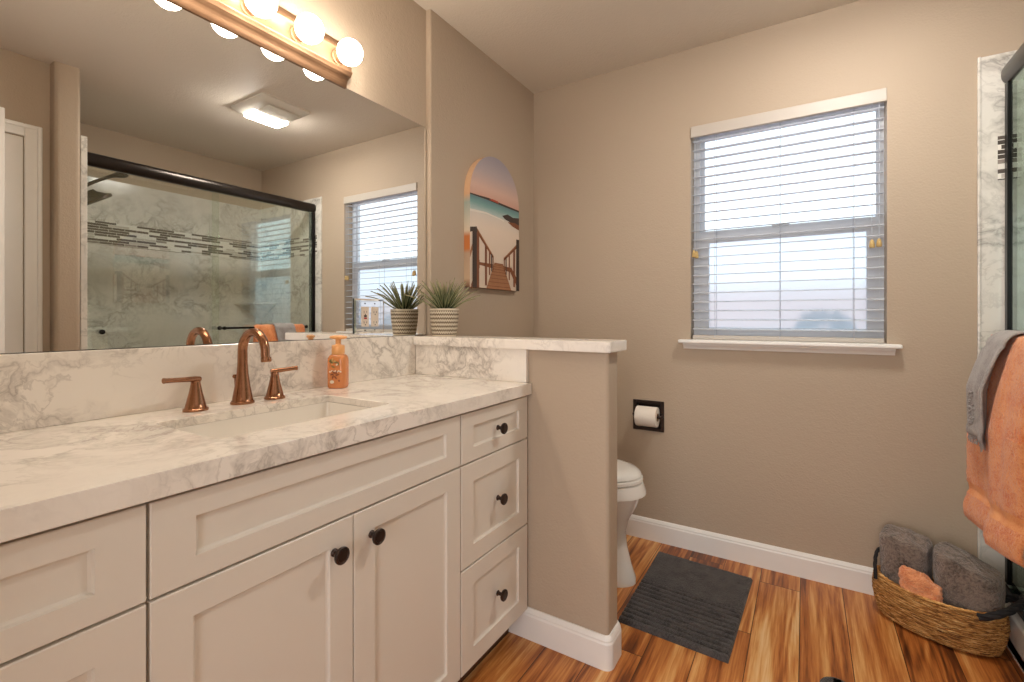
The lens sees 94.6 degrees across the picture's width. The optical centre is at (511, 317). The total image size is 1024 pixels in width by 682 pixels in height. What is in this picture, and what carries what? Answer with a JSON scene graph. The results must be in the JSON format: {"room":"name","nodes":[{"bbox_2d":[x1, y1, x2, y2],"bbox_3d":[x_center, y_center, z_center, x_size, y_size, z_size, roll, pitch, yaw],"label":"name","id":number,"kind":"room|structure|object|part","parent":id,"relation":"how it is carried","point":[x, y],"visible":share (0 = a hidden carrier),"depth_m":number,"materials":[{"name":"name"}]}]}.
{"room":"bathroom","nodes":[
{"label":"bathroom","id":0,"kind":"room"},
{"bbox_2d":[12,0,533,372],"bbox_3d":[-0.669,-0.090,1.626,0.150,2.440,2.820,0,0,32],"label":"wall","id":1,"kind":"structure","parent":0,"point":[475,109],"depth_m":2.11,"materials":[{"name":"paint"}]},
{"bbox_2d":[0,335,414,432],"bbox_3d":[-0.851,0.152,1.218,0.022,0.156,1.694,0,0,32],"label":"backsplash","id":2,"kind":"structure","parent":1,"relation":"attached to","point":[40,389],"depth_m":1.15,"materials":[{"name":"stone"}]},
{"bbox_2d":[0,0,425,353],"bbox_3d":[-0.835,-0.367,1.259,0.005,0.881,1.778,0,0,32],"label":"mirror","id":3,"kind":"object","parent":1,"relation":"attached to","point":[169,177],"visible":1,"depth_m":1.22,"materials":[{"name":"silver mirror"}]},
{"bbox_2d":[353,298,383,333],"bbox_3d":[-0.525,-0.004,1.745,0.009,0.127,0.139,0,0,32],"label":"outlet","id":4,"kind":"object","parent":3,"relation":"attached to","point":[368,314],"visible":1,"depth_m":1.74,"materials":[{"name":"white plastic"}]},
{"bbox_2d":[361,307,368,326],"bbox_3d":[-0.535,-0.003,1.724,0.003,0.073,0.034,0,0,32],"label":"receptacle","id":5,"kind":"object","parent":4,"relation":"attached to","point":[364,310],"depth_m":1.72,"materials":[{"name":"plastic"}]},
{"bbox_2d":[371,307,378,326],"bbox_3d":[-0.511,-0.003,1.763,0.003,0.073,0.034,0,0,32],"label":"receptacle","id":6,"kind":"object","parent":4,"relation":"attached to","point":[374,310],"depth_m":1.76,"materials":[{"name":"plastic"}]},
{"bbox_2d":[168,0,362,88],"bbox_3d":[-0.757,-0.877,1.256,0.131,0.150,0.868,0,0,32],"label":"vanity light","id":7,"kind":"object","parent":1,"relation":"attached to","point":[302,40],"visible":1,"depth_m":1.42,"materials":[{"name":"brown metal"}]},
{"bbox_2d":[240,0,277,17],"bbox_3d":[-0.702,-0.877,1.314,0.100,0.082,0.082,0,0,32],"label":"bulb","id":8,"kind":"object","parent":7,"relation":"attached to","point":[248,8],"depth_m":1.30,"materials":[{"name":"white glass"}]},
{"bbox_2d":[290,13,323,43],"bbox_3d":[-0.623,-0.877,1.442,0.100,0.082,0.082,0,0,32],"label":"bulb","id":9,"kind":"object","parent":7,"relation":"attached to","point":[307,28],"depth_m":1.42,"materials":[{"name":"white glass"}]},
{"bbox_2d":[332,38,362,65],"bbox_3d":[-0.544,-0.877,1.569,0.100,0.082,0.082,0,0,32],"label":"bulb","id":10,"kind":"object","parent":7,"relation":"attached to","point":[348,52],"depth_m":1.54,"materials":[{"name":"white glass"}]},
{"bbox_2d":[464,157,518,290],"bbox_3d":[-0.092,-0.464,2.380,0.036,0.669,0.440,0,0,32],"label":"wall art","id":11,"kind":"object","parent":1,"relation":"attached to","point":[491,205],"visible":1,"depth_m":2.33,"materials":[{"name":"fabric"}]},
{"bbox_2d":[526,350,616,634],"bbox_3d":[-0.012,0.621,1.772,0.814,1.018,0.095,0,0,32],"label":"wall","id":12,"kind":"structure","parent":0,"point":[571,438],"depth_m":1.58,"materials":[{"name":"paint"}]},
{"bbox_2d":[416,345,528,382],"bbox_3d":[-0.168,0.171,1.802,0.523,0.118,0.018,0,0,32],"label":"backsplash","id":13,"kind":"structure","parent":12,"relation":"attached to","point":[511,365],"depth_m":1.77,"materials":[{"name":"stone"}]},
{"bbox_2d":[413,335,626,352],"bbox_3d":[-0.005,0.094,1.766,0.836,0.035,0.157,0,0,32],"label":"ledge","id":14,"kind":"object","parent":12,"relation":"on","point":[526,343],"visible":0.94,"depth_m":1.65,"materials":[{"name":"stone"}]},
{"bbox_2d":[405,278,479,335],"bbox_3d":[-0.257,-0.042,1.924,0.260,0.237,0.303,0,0,32],"label":"potted plant","id":15,"kind":"object","parent":14,"relation":"on","point":[443,318],"visible":0.99,"depth_m":1.90,"materials":[{"name":"green plant"}]},
{"bbox_3d":[-0.278,0.020,1.941,0.120,0.112,0.120,0,0,32],"label":"pot","id":16,"kind":"part","parent":15,"relation":"part of","materials":[{"name":"beige ceramic"}]},
{"bbox_2d":[509,606,620,671],"bbox_3d":[-0.006,1.077,1.768,0.828,0.106,0.123,0,0,32],"label":"baseboard","id":17,"kind":"structure","parent":12,"relation":"attached to","point":[592,648],"depth_m":1.57,"materials":[{"name":"white wood"}]},
{"bbox_2d":[413,0,859,93],"bbox_3d":[0.600,-1.335,0.922,3.150,0.050,2.960,0,0,32],"label":"ceiling","id":18,"kind":"structure","parent":0,"point":[544,45],"depth_m":2.14,"materials":[{"name":"paint"}]},
{"bbox_2d":[462,534,1023,681],"bbox_3d":[0.600,1.155,0.922,3.150,0.050,2.960,0,0,32],"label":"floor","id":19,"kind":"structure","parent":0,"point":[792,628],"depth_m":1.60,"materials":[{"name":"brown wood"}]},
{"bbox_2d":[0,503,145,681],"bbox_3d":[-0.901,0.703,0.589,0.549,0.855,0.571,0,0,32],"label":"base cabinet","id":20,"kind":"object","parent":19,"relation":"on","point":[73,595],"visible":0.76,"depth_m":0.64,"materials":[{"name":"white wood"}]},
{"bbox_3d":[-0.700,0.575,0.466,0.019,0.296,0.567,0,0,32],"label":"drawer","id":21,"kind":"part","parent":20,"relation":"part of","materials":[{"name":"white wood"}]},
{"bbox_2d":[144,415,459,681],"bbox_3d":[-0.552,0.703,1.152,0.549,0.855,0.751,0,0,32],"label":"base cabinet","id":22,"kind":"object","parent":19,"relation":"on","point":[342,564],"visible":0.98,"depth_m":0.96,"materials":[{"name":"white wood"}]},
{"bbox_3d":[-0.450,0.727,0.869,0.019,0.599,0.372,0,0,32],"label":"door","id":23,"kind":"part","parent":22,"relation":"part of","materials":[{"name":"white wood"}]},
{"bbox_2d":[0,373,531,542],"bbox_3d":[-0.618,0.250,1.082,0.560,0.040,1.708,0,0,32],"label":"countertop","id":24,"kind":"structure","parent":22,"relation":"on","point":[51,477],"depth_m":0.87,"materials":[{"name":"stone"}]},
{"bbox_2d":[162,328,297,412],"bbox_3d":[-0.695,0.129,1.227,0.158,0.202,0.341,0,0,32],"label":"faucet","id":25,"kind":"object","parent":24,"relation":"on","point":[242,393],"visible":1,"depth_m":1.25,"materials":[{"name":"orange metal"}]},
{"bbox_3d":[-0.794,0.151,1.139,0.018,0.019,0.087,0,0,21],"label":"lever","id":26,"kind":"part","parent":25,"relation":"part of","materials":[{"name":"orange metal"}]},
{"bbox_3d":[-0.782,0.193,1.169,0.055,0.074,0.055,0,0,32],"label":"handle","id":27,"kind":"part","parent":25,"relation":"part of","materials":[{"name":"orange metal"}]},
{"bbox_3d":[-0.684,0.129,1.243,0.147,0.202,0.058,0,0,32],"label":"spout","id":28,"kind":"part","parent":25,"relation":"part of","materials":[{"name":"orange metal"}]},
{"bbox_3d":[-0.674,0.193,1.343,0.055,0.074,0.055,0,0,32],"label":"handle","id":29,"kind":"part","parent":25,"relation":"part of","materials":[{"name":"orange metal"}]},
{"bbox_3d":[-0.657,0.151,1.362,0.017,0.019,0.074,0,0,45],"label":"lever","id":30,"kind":"part","parent":25,"relation":"part of","materials":[{"name":"orange metal"}]},
{"bbox_2d":[175,402,368,438],"bbox_3d":[-0.550,0.317,1.146,0.290,0.134,0.464,0,0,32],"label":"sink basin","id":31,"kind":"object","parent":24,"relation":"in","point":[227,428],"visible":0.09,"depth_m":1.25,"materials":[{"name":"white ceramic"}]},
{"bbox_2d":[327,335,348,387],"bbox_3d":[-0.569,0.144,1.547,0.062,0.171,0.051,0,0,0],"label":"soap bottle","id":32,"kind":"object","parent":24,"relation":"on","point":[338,361],"visible":1,"depth_m":1.53,"materials":[{"name":"orange plastic"}]},
{"bbox_3d":[-0.351,0.350,1.028,0.019,0.144,0.747,0,0,32],"label":"false drawer","id":33,"kind":"part","parent":22,"relation":"part of","materials":[{"name":"white wood"}]},
{"bbox_3d":[-0.357,0.488,0.974,0.029,0.035,0.035,0,0,32],"label":"knob","id":34,"kind":"part","parent":22,"relation":"part of","materials":[{"name":"brown metal"}]},
{"bbox_3d":[-0.304,0.488,1.058,0.029,0.035,0.035,0,0,32],"label":"knob","id":35,"kind":"part","parent":22,"relation":"part of","materials":[{"name":"brown metal"}]},
{"bbox_3d":[-0.252,0.727,1.188,0.019,0.599,0.372,0,0,32],"label":"door","id":36,"kind":"part","parent":22,"relation":"part of","materials":[{"name":"white wood"}]},
{"bbox_2d":[458,396,526,681],"bbox_3d":[-0.253,0.703,1.634,0.549,0.855,0.380,0,0,32],"label":"base cabinet","id":37,"kind":"object","parent":19,"relation":"on","point":[493,441],"visible":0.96,"depth_m":1.48,"materials":[{"name":"white wood"}]},
{"bbox_3d":[-0.053,0.575,1.510,0.019,0.296,0.376,0,0,32],"label":"drawer","id":38,"kind":"part","parent":37,"relation":"part of","materials":[{"name":"white wood"}]},
{"bbox_3d":[-0.053,0.350,1.510,0.019,0.144,0.376,0,0,32],"label":"drawer","id":39,"kind":"part","parent":37,"relation":"part of","materials":[{"name":"white wood"}]},
{"bbox_3d":[-0.053,0.877,1.510,0.019,0.298,0.376,0,0,32],"label":"drawer","id":40,"kind":"part","parent":37,"relation":"part of","materials":[{"name":"white wood"}]},
{"bbox_3d":[-0.033,0.876,1.495,0.029,0.035,0.035,0,0,32],"label":"knob","id":41,"kind":"part","parent":37,"relation":"part of","materials":[{"name":"brown metal"}]},
{"bbox_3d":[-0.033,0.573,1.495,0.029,0.035,0.035,0,0,32],"label":"knob","id":42,"kind":"part","parent":37,"relation":"part of","materials":[{"name":"brown metal"}]},
{"bbox_3d":[-0.033,0.350,1.495,0.029,0.035,0.035,0,0,32],"label":"knob","id":43,"kind":"part","parent":37,"relation":"part of","materials":[{"name":"brown metal"}]},
{"bbox_2d":[617,458,645,587],"bbox_3d":[0.232,0.742,2.185,0.769,0.774,0.440,0,0,32],"label":"toilet","id":44,"kind":"object","parent":19,"relation":"on","point":[631,488],"visible":0.18,"depth_m":1.98,"materials":[{"name":"ceramic"}]},
{"bbox_3d":[0.312,0.659,2.135,0.542,0.034,0.348,0,0,32],"label":"lid","id":45,"kind":"part","parent":44,"relation":"part of","materials":[{"name":"ceramic"}]},
{"bbox_3d":[0.316,0.688,2.133,0.546,0.018,0.356,0,0,32],"label":"seat","id":46,"kind":"part","parent":44,"relation":"part of","materials":[{"name":"ceramic"}]},
{"bbox_2d":[618,551,752,663],"bbox_3d":[0.703,1.121,1.905,0.431,0.018,0.616,0,0,32],"label":"bath rug","id":47,"kind":"object","parent":19,"relation":"on","point":[695,606],"visible":1,"depth_m":1.83,"materials":[{"name":"grey fabric"}]},
{"bbox_2d":[819,677,844,681],"bbox_3d":[0.970,1.122,1.404,0.094,0.015,0.150,0,0,32],"label":"pad","id":48,"kind":"object","parent":19,"relation":"on","point":[824,679],"visible":1,"depth_m":1.46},
{"bbox_2d":[872,547,1023,656],"bbox_3d":[1.539,1.012,1.687,0.222,0.231,0.422,0,0,-35],"label":"wicker basket","id":49,"kind":"object","parent":19,"relation":"on","point":[983,634],"visible":0.86,"depth_m":1.61,"materials":[{"name":"brown wicker"}]},
{"bbox_3d":[1.432,0.946,1.839,0.132,0.099,0.021,0,0,-35],"label":"rope handle","id":50,"kind":"part","parent":49,"relation":"part of","materials":[{"name":"black fabric"}]},
{"bbox_2d":[879,524,932,584],"bbox_3d":[1.490,0.961,1.789,0.130,0.301,0.150,0,0,-35],"label":"folded towel","id":51,"kind":"object","parent":49,"relation":"in","point":[899,546],"visible":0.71,"depth_m":1.76,"materials":[{"name":"grey fabric"}]},
{"bbox_2d":[898,565,942,602],"bbox_3d":[1.452,0.973,1.682,0.047,0.138,0.123,0,0,-33],"label":"washcloth","id":52,"kind":"object","parent":49,"relation":"in","point":[917,582],"visible":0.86,"depth_m":1.68,"materials":[{"name":"orange fabric"}]},
{"bbox_2d":[932,542,1005,611],"bbox_3d":[1.588,0.965,1.647,0.135,0.292,0.180,0,0,-32],"label":"folded towel","id":53,"kind":"object","parent":49,"relation":"in","point":[966,581],"visible":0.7,"depth_m":1.61,"materials":[{"name":"grey fabric"}]},
{"bbox_3d":[1.629,0.949,1.560,0.186,0.088,0.110,0,0,-35],"label":"rope handle","id":54,"kind":"part","parent":49,"relation":"part of","materials":[{"name":"black fabric"}]},
{"bbox_2d":[1004,602,1023,672],"bbox_3d":[1.726,1.066,0.897,0.810,0.128,1.494,0,0,32],"label":"shower tray","id":55,"kind":"object","parent":19,"relation":"on","point":[1015,645],"visible":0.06,"depth_m":1.55,"materials":[{"name":"ceramic"}]},
{"bbox_2d":[1001,42,1023,620],"bbox_3d":[1.402,0.042,1.098,0.123,1.917,1.468,0,0,32],"label":"shower door","id":56,"kind":"structure","parent":55,"relation":"on","point":[1012,74],"depth_m":1.69,"materials":[{"name":"clear glass"}]},
{"bbox_2d":[963,334,1023,567],"bbox_3d":[1.538,0.378,1.482,0.118,0.657,0.394,0,0,32],"label":"bath towel","id":57,"kind":"object","parent":56,"relation":"hanging from","point":[993,501],"visible":0.89,"depth_m":1.41,"materials":[{"name":"orange fabric"}]},
{"bbox_2d":[966,330,1023,451],"bbox_3d":[1.553,0.230,1.490,0.158,0.377,0.160,0,0,32],"label":"hand towel","id":58,"kind":"object","parent":57,"relation":"on","point":[977,385],"visible":1,"depth_m":1.52,"materials":[{"name":"grey fabric"}]},
{"bbox_2d":[534,0,1023,590],"bbox_3d":[1.331,-0.090,2.101,3.050,2.440,0.165,0,0,32],"label":"wall","id":59,"kind":"structure","parent":0,"point":[810,453],"depth_m":2.07,"materials":[{"name":"paint"}]},
{"bbox_2d":[632,399,663,431],"bbox_3d":[0.704,0.500,2.424,0.159,0.154,0.091,0,0,32],"label":"toilet paper holder","id":60,"kind":"object","parent":59,"relation":"attached to","point":[659,404],"visible":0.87,"depth_m":2.42,"materials":[{"name":"brown metal"}]},
{"bbox_2d":[634,405,659,427],"bbox_3d":[0.683,0.500,2.388,0.106,0.100,0.100,0,0,32],"label":"toilet paper roll","id":61,"kind":"object","parent":60,"relation":"hanging from","point":[643,415],"visible":1,"depth_m":2.35,"materials":[{"name":"paper"}]},
{"bbox_2d":[626,514,873,595],"bbox_3d":[0.929,1.077,2.262,1.897,0.106,0.014,0,0,32],"label":"baseboard","id":62,"kind":"structure","parent":59,"relation":"attached to","point":[855,577],"depth_m":2.14,"materials":[{"name":"white wood"}]},
{"bbox_2d":[694,102,883,338],"bbox_3d":[1.247,-0.410,2.195,0.754,1.034,0.074,0,0,32],"label":"window","id":63,"kind":"structure","parent":59,"relation":"in","point":[879,219],"depth_m":2.16,"materials":[{"name":"glass"}]},
{"bbox_3d":[1.245,-0.160,2.181,0.640,0.430,0.001,0,0,32],"label":"obscured pane","id":64,"kind":"part","parent":63,"relation":"part of","materials":[{"name":"white glass"}]},
{"bbox_2d":[691,88,886,342],"bbox_3d":[1.204,-0.410,2.126,0.754,1.032,0.075,0,0,32],"label":"window blind","id":65,"kind":"object","parent":63,"relation":"attached to","point":[874,97],"visible":1,"depth_m":2.09,"materials":[{"name":"white plastic"}]},
{"bbox_3d":[0.981,-0.398,2.276,0.002,0.985,0.054,0,0,32],"label":"ladder cord","id":66,"kind":"part","parent":65,"relation":"part of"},
{"bbox_3d":[1.210,-0.398,2.134,0.002,0.985,0.054,0,0,32],"label":"ladder cord","id":67,"kind":"part","parent":65,"relation":"part of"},
{"bbox_3d":[1.211,-0.902,2.135,0.740,0.035,0.043,0,0,32],"label":"head rail","id":68,"kind":"part","parent":65,"relation":"part of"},
{"bbox_3d":[1.210,0.096,2.134,0.741,0.020,0.048,0,0,32],"label":"rail","id":69,"kind":"part","parent":65,"relation":"part of","materials":[{"name":"white plastic"}]},
{"bbox_3d":[1.440,-0.398,1.992,0.002,0.985,0.054,0,0,32],"label":"ladder cord","id":70,"kind":"part","parent":65,"relation":"part of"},
{"bbox_3d":[1.490,-0.601,1.918,0.003,0.558,0.002,0,0,32],"label":"lift cord","id":71,"kind":"part","parent":65,"relation":"part of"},
{"bbox_3d":[1.260,-0.650,2.204,0.716,0.511,0.025,0,0,32],"label":"sash","id":72,"kind":"part","parent":63,"relation":"part of","materials":[{"name":"glass"}]},
{"bbox_3d":[1.246,-0.168,2.181,0.716,0.504,0.026,0,0,32],"label":"sash","id":73,"kind":"part","parent":63,"relation":"part of","materials":[{"name":"glass"}]},
{"bbox_2d":[678,339,902,354],"bbox_3d":[1.199,0.129,2.123,0.850,0.046,0.123,0,0,32],"label":"trim","id":74,"kind":"structure","parent":59,"relation":"attached to","point":[746,345],"depth_m":2.05,"materials":[{"name":"white wood"}]},
{"bbox_2d":[998,135,1004,179],"bbox_3d":[2.112,-0.582,1.522,0.788,0.160,0.002,0,0,32],"label":"trim","id":75,"kind":"structure","parent":59,"relation":"attached to","point":[1001,139],"depth_m":1.72,"materials":[{"name":"multicoloured glass"}]}
]}

